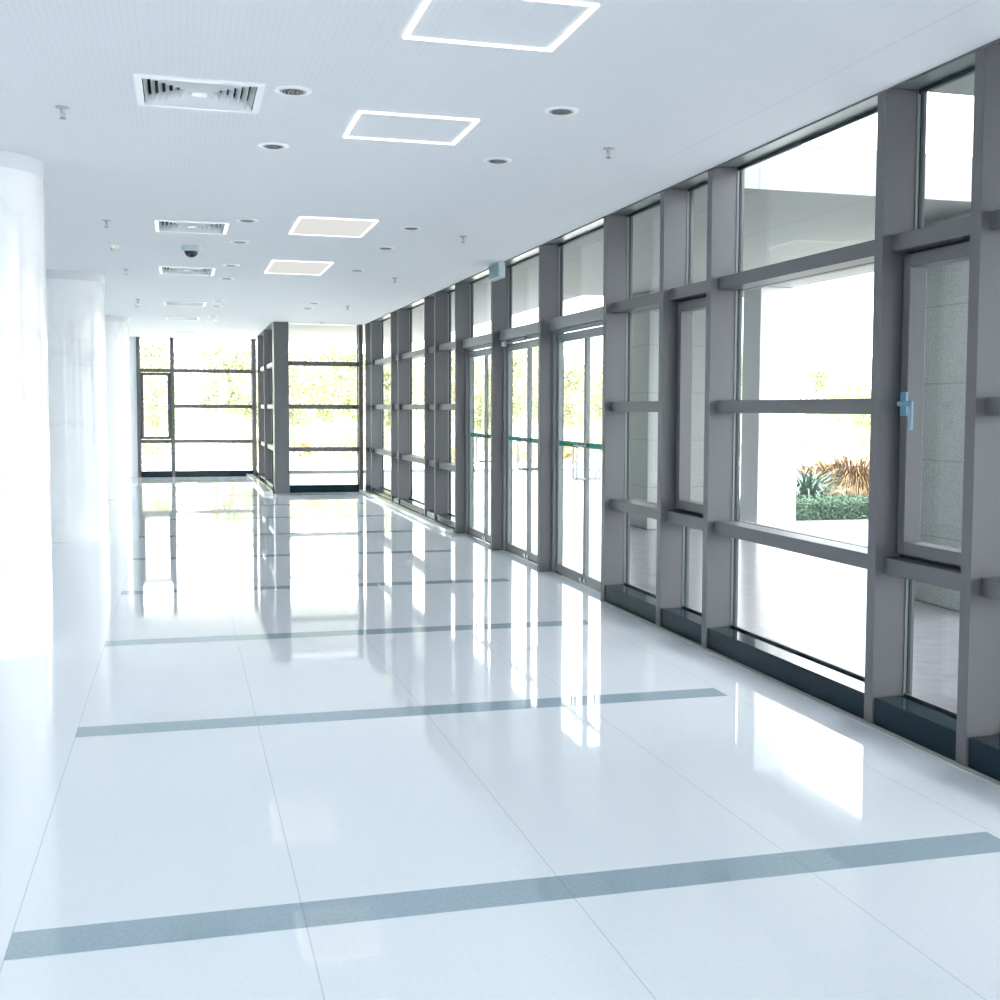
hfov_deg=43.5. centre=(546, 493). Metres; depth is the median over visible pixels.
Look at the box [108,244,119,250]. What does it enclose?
smoke detector
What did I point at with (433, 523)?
curb
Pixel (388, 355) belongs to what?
tree
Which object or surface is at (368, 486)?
window
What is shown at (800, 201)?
canopy
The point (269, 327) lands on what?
head
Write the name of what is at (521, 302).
canopy
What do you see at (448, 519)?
window
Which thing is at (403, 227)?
recessed light
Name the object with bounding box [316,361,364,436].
tree
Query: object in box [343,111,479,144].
recessed light
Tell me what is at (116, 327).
column
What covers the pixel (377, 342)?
window fin
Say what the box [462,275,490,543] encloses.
door
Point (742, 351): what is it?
tree
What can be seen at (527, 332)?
door
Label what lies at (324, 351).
tree
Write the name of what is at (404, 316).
window fin
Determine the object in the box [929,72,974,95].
canopy
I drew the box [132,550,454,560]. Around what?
floor band
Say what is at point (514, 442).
shrub
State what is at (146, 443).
shrub
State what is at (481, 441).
shrub
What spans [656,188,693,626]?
column
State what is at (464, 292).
window fin
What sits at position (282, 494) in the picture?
floor band
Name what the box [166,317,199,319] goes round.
ceiling vent
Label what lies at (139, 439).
window fin
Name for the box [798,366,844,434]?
tree
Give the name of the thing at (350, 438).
shrub
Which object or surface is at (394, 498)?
window
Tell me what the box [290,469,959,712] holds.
ground
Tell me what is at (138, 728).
floor band
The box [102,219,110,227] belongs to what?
sprinkler
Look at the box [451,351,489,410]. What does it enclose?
tree
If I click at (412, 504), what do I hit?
window
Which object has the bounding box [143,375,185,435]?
tree
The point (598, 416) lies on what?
tree
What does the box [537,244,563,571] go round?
column
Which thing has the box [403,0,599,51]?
recessed light
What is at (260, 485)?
curb
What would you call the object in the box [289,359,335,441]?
tree
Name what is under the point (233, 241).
recessed light
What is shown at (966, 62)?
head
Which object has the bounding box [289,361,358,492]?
window
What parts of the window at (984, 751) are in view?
sill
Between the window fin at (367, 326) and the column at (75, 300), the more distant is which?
the window fin at (367, 326)
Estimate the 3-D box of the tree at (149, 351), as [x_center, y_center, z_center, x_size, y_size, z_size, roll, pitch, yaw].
[-22.815,-5.912,69.206,3.932,5.587,4.788,3,5,37]
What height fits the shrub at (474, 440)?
0.764 m
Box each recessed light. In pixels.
[223,264,239,266]
[230,240,248,242]
[236,218,257,222]
[258,142,288,148]
[265,260,333,274]
[274,85,311,95]
[289,216,378,237]
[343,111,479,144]
[349,269,364,271]
[376,246,394,249]
[401,226,420,229]
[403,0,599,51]
[483,157,511,163]
[544,106,578,114]
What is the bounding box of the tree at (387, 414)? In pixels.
[363,364,423,429]
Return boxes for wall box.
[489,261,504,281]
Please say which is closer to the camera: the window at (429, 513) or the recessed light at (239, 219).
the recessed light at (239, 219)
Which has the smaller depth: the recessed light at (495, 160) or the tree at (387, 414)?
the recessed light at (495, 160)
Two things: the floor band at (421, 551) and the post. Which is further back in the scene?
the post
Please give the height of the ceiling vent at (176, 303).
0.177 m
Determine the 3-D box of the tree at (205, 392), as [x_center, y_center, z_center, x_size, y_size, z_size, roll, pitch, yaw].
[-14.904,-4.610,57.036,4.014,4.683,3.295,1,4,8]
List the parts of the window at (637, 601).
sill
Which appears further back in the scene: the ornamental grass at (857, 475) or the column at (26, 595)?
the ornamental grass at (857, 475)
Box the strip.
[600,601,999,786]
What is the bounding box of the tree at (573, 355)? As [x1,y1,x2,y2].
[519,350,583,417]
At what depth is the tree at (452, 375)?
53.17 m
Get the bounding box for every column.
[0,150,53,659]
[46,270,108,542]
[105,315,130,498]
[490,266,511,549]
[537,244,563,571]
[601,214,632,600]
[630,291,705,529]
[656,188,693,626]
[701,167,744,647]
[740,287,799,530]
[864,88,926,723]
[914,211,970,611]
[956,43,999,766]
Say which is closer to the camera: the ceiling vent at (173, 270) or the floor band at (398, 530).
the ceiling vent at (173, 270)
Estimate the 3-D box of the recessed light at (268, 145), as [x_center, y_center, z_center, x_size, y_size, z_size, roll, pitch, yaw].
[-1.612,-2.043,7.376,0.180,0.014,0.180,-1,4,-16]
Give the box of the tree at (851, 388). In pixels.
[818,373,870,441]
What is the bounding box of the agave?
[796,465,862,498]
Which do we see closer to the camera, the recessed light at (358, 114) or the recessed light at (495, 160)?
the recessed light at (358, 114)
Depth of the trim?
7.10 m
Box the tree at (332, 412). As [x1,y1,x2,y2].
[289,372,342,443]
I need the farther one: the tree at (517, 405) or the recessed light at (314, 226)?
the tree at (517, 405)
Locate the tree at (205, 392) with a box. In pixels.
[168,341,257,438]
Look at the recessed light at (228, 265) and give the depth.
13.54 m
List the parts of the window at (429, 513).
sill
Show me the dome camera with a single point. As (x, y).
(191, 251)
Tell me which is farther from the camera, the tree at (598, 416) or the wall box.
the tree at (598, 416)
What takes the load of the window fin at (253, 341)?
on the floor
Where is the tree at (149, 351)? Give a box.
[140,340,180,404]
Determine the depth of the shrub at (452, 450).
34.41 m
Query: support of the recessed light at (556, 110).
in the ceiling
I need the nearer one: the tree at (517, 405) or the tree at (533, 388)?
the tree at (517, 405)
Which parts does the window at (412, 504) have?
sill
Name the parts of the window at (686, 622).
sill, sash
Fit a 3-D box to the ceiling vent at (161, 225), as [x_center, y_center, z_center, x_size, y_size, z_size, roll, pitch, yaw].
[-3.037,-2.358,10.696,0.600,0.177,0.700,-1,4,-16]
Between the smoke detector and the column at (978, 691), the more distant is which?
the smoke detector
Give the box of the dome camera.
[181,245,200,257]
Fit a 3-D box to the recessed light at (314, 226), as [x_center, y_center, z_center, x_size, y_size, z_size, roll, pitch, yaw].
[-1.836,-2.269,10.688,0.640,0.010,1.040,-1,4,-16]
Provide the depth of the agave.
20.14 m
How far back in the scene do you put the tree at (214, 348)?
62.82 m
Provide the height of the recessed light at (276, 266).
0.010 m
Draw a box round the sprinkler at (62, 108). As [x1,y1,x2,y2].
[55,105,69,119]
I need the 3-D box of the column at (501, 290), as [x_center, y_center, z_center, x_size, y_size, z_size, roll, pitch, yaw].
[-0.506,-0.929,13.801,0.219,3.112,0.103,-1,4,-16]
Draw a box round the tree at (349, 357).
[324,345,390,434]
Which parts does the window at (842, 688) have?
sill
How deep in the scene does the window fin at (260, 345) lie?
27.00 m
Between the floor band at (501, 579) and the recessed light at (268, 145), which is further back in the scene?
the floor band at (501, 579)
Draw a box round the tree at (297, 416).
[238,360,311,429]
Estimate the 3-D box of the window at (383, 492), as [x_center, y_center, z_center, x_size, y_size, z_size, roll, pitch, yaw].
[-2.718,-1.455,21.450,0.243,3.112,2.145,-1,4,-16]
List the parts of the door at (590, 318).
pull handle, frame, pull handle, pull handle, pull handle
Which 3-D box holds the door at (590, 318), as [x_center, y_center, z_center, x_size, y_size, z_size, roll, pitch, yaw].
[0.354,-0.741,11.076,0.240,3.112,1.830,-1,4,-16]
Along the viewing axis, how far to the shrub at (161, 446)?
31.92 m
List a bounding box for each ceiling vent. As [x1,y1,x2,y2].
[133,73,265,113]
[154,219,228,234]
[159,266,215,275]
[164,301,205,305]
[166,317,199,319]
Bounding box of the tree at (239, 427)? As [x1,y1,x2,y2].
[216,374,256,435]
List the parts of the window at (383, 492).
sill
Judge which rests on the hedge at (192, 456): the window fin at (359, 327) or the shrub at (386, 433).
the shrub at (386, 433)
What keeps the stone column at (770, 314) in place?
on the ground at (814, 606)
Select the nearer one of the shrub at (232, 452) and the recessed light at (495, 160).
the recessed light at (495, 160)
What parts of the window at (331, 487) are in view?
sill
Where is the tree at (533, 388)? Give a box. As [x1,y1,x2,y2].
[523,366,578,408]
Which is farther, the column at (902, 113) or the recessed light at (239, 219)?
the recessed light at (239, 219)
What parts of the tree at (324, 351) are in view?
crown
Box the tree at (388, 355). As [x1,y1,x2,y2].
[354,348,423,435]
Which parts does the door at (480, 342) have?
frame, pull handle, pull handle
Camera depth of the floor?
5.07 m
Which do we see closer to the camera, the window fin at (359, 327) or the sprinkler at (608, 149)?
the sprinkler at (608, 149)
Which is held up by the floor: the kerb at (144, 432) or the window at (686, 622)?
the window at (686, 622)
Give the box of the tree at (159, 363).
[140,359,174,418]
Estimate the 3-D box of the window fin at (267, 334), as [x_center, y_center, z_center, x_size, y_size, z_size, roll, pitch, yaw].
[-5.566,-1.712,25.037,0.174,3.112,0.103,-1,4,-16]
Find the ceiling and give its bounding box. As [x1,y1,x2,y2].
[0,0,999,338]
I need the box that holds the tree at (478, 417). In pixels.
[474,381,490,432]
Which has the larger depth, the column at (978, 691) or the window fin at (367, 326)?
the window fin at (367, 326)
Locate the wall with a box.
[129,337,137,476]
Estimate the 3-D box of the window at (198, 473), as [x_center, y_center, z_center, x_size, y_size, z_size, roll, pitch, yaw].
[-7.512,-1.929,28.203,1.695,3.100,0.178,-1,4,-16]
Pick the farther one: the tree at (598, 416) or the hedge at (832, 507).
the tree at (598, 416)
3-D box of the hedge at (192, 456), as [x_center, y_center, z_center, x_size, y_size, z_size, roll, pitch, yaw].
[-3.538,-6.292,119.029,180.000,0.270,169.200,-1,4,-16]
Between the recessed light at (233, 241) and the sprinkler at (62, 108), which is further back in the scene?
the recessed light at (233, 241)
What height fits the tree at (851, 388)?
3.588 m
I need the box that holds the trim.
[364,38,999,324]
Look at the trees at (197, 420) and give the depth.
95.28 m
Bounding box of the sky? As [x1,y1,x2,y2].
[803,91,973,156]
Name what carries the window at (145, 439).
in the wall
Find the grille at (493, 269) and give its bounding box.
[489,263,497,279]
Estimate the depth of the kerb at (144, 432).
78.74 m
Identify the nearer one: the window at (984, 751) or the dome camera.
the window at (984, 751)
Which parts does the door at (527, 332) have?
closer arm, frame, pull handle, pull handle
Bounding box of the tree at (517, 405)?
[474,366,526,424]
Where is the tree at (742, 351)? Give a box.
[740,351,742,437]
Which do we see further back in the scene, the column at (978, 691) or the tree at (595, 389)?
the tree at (595, 389)
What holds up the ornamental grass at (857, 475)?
on the ground at (814, 606)
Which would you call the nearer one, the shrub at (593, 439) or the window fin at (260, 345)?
the window fin at (260, 345)
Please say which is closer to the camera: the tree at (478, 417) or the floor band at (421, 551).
the floor band at (421, 551)
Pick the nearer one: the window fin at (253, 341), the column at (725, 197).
the column at (725, 197)
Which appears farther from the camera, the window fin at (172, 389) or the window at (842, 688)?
the window fin at (172, 389)
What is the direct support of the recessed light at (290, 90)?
in the ceiling
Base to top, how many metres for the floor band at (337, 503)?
0.001 m
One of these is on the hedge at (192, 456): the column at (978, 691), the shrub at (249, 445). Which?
the shrub at (249, 445)
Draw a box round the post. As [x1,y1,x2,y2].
[272,322,289,493]
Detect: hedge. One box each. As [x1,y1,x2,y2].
[142,433,869,470]
[739,494,868,520]
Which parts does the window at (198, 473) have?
sill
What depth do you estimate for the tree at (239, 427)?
70.67 m
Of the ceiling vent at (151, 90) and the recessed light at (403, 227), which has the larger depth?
the recessed light at (403, 227)
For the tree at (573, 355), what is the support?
on the hedge at (192, 456)
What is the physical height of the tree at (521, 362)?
5.372 m
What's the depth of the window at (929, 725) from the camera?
6.04 m
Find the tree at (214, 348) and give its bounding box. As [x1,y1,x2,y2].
[192,341,257,437]
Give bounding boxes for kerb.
[144,432,864,432]
[290,466,801,473]
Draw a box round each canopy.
[140,292,582,343]
[474,145,971,295]
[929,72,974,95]
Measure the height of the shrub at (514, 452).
0.956 m
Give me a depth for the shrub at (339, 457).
37.05 m
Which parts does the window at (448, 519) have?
sill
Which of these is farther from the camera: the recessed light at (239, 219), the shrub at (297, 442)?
the shrub at (297, 442)
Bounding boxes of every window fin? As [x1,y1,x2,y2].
[136,337,141,476]
[170,337,175,476]
[251,339,256,475]
[257,336,264,473]
[263,330,272,484]
[357,325,363,489]
[365,323,370,489]
[371,321,383,491]
[390,312,397,500]
[397,309,411,503]
[424,297,433,515]
[434,292,450,520]
[455,283,473,533]
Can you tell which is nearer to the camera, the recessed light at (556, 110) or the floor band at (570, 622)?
the recessed light at (556, 110)
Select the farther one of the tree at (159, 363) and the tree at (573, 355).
the tree at (573, 355)
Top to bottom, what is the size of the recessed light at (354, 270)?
0.014 m
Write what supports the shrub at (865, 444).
on the hedge at (192, 456)
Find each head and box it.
[254,323,271,339]
[363,41,999,325]
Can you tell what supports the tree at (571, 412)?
on the hedge at (192, 456)
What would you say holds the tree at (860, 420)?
on the hedge at (192, 456)
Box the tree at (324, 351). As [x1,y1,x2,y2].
[289,343,354,433]
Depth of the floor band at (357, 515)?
17.78 m
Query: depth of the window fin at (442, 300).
16.84 m
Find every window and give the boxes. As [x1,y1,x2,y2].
[140,368,171,476]
[174,369,252,476]
[256,369,258,478]
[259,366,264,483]
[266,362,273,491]
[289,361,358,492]
[367,361,384,491]
[372,317,390,500]
[392,355,412,503]
[399,303,423,515]
[426,346,451,519]
[436,289,474,531]
[605,201,659,623]
[661,181,707,644]
[708,107,877,718]
[874,66,974,760]
[968,209,999,780]
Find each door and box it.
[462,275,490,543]
[500,253,538,564]
[549,225,603,592]
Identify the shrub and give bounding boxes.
[142,433,178,469]
[142,443,170,459]
[211,434,257,462]
[234,435,292,465]
[289,433,334,457]
[319,429,387,467]
[323,433,385,461]
[384,427,421,453]
[421,440,474,461]
[423,437,481,466]
[474,429,512,456]
[512,441,536,466]
[512,442,536,460]
[563,428,601,458]
[563,437,592,463]
[838,433,869,457]
[856,427,869,449]
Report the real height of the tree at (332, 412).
3.290 m
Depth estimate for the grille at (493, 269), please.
13.26 m
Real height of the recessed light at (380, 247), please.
0.014 m
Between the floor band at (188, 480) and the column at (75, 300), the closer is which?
the column at (75, 300)
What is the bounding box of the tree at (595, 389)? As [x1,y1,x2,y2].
[563,372,602,438]
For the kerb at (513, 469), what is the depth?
30.75 m
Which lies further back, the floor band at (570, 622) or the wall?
the wall
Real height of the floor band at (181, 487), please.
0.001 m
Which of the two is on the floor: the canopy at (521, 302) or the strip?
the strip
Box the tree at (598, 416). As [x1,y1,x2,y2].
[590,359,602,437]
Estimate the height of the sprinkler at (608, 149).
0.062 m
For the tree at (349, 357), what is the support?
on the hedge at (192, 456)
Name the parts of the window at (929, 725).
handle plate, lever, sill, sash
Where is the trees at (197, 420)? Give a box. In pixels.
[144,347,871,431]
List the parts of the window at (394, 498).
sill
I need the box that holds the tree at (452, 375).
[414,362,478,423]
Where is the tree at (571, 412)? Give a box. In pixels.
[513,361,590,432]
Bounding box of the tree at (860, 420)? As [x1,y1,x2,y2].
[838,388,870,437]
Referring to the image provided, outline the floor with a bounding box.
[0,476,999,999]
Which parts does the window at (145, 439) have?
sash, sill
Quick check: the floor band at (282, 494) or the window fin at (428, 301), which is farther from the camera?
the floor band at (282, 494)
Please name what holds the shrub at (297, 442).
on the hedge at (192, 456)
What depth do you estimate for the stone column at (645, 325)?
16.56 m
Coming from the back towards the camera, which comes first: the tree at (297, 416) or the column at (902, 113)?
the tree at (297, 416)
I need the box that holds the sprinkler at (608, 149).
[603,147,614,158]
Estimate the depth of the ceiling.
6.69 m
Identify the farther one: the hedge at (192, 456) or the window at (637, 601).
the hedge at (192, 456)
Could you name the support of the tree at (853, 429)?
on the hedge at (192, 456)
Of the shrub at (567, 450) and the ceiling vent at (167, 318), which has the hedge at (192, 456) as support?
the shrub at (567, 450)
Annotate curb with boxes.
[246,474,272,494]
[359,489,453,532]
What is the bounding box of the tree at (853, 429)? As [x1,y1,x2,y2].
[835,391,862,435]
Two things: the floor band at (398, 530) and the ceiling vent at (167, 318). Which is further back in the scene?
the ceiling vent at (167, 318)
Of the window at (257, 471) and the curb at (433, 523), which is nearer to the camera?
the curb at (433, 523)
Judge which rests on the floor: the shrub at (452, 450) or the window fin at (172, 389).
the window fin at (172, 389)
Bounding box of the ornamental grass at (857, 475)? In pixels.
[796,445,869,497]
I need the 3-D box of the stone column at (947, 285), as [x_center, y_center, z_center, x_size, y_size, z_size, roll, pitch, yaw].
[3.617,-0.643,10.109,0.880,3.120,1.080,-1,4,-16]
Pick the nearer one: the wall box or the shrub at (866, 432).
the wall box
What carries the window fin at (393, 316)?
on the floor
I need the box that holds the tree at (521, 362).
[483,347,537,436]
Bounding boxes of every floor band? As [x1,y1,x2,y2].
[4,832,999,960]
[75,688,727,737]
[104,620,590,645]
[121,578,509,594]
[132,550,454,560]
[139,530,416,537]
[145,515,385,520]
[149,503,363,506]
[152,494,338,496]
[181,487,236,487]
[188,480,240,480]

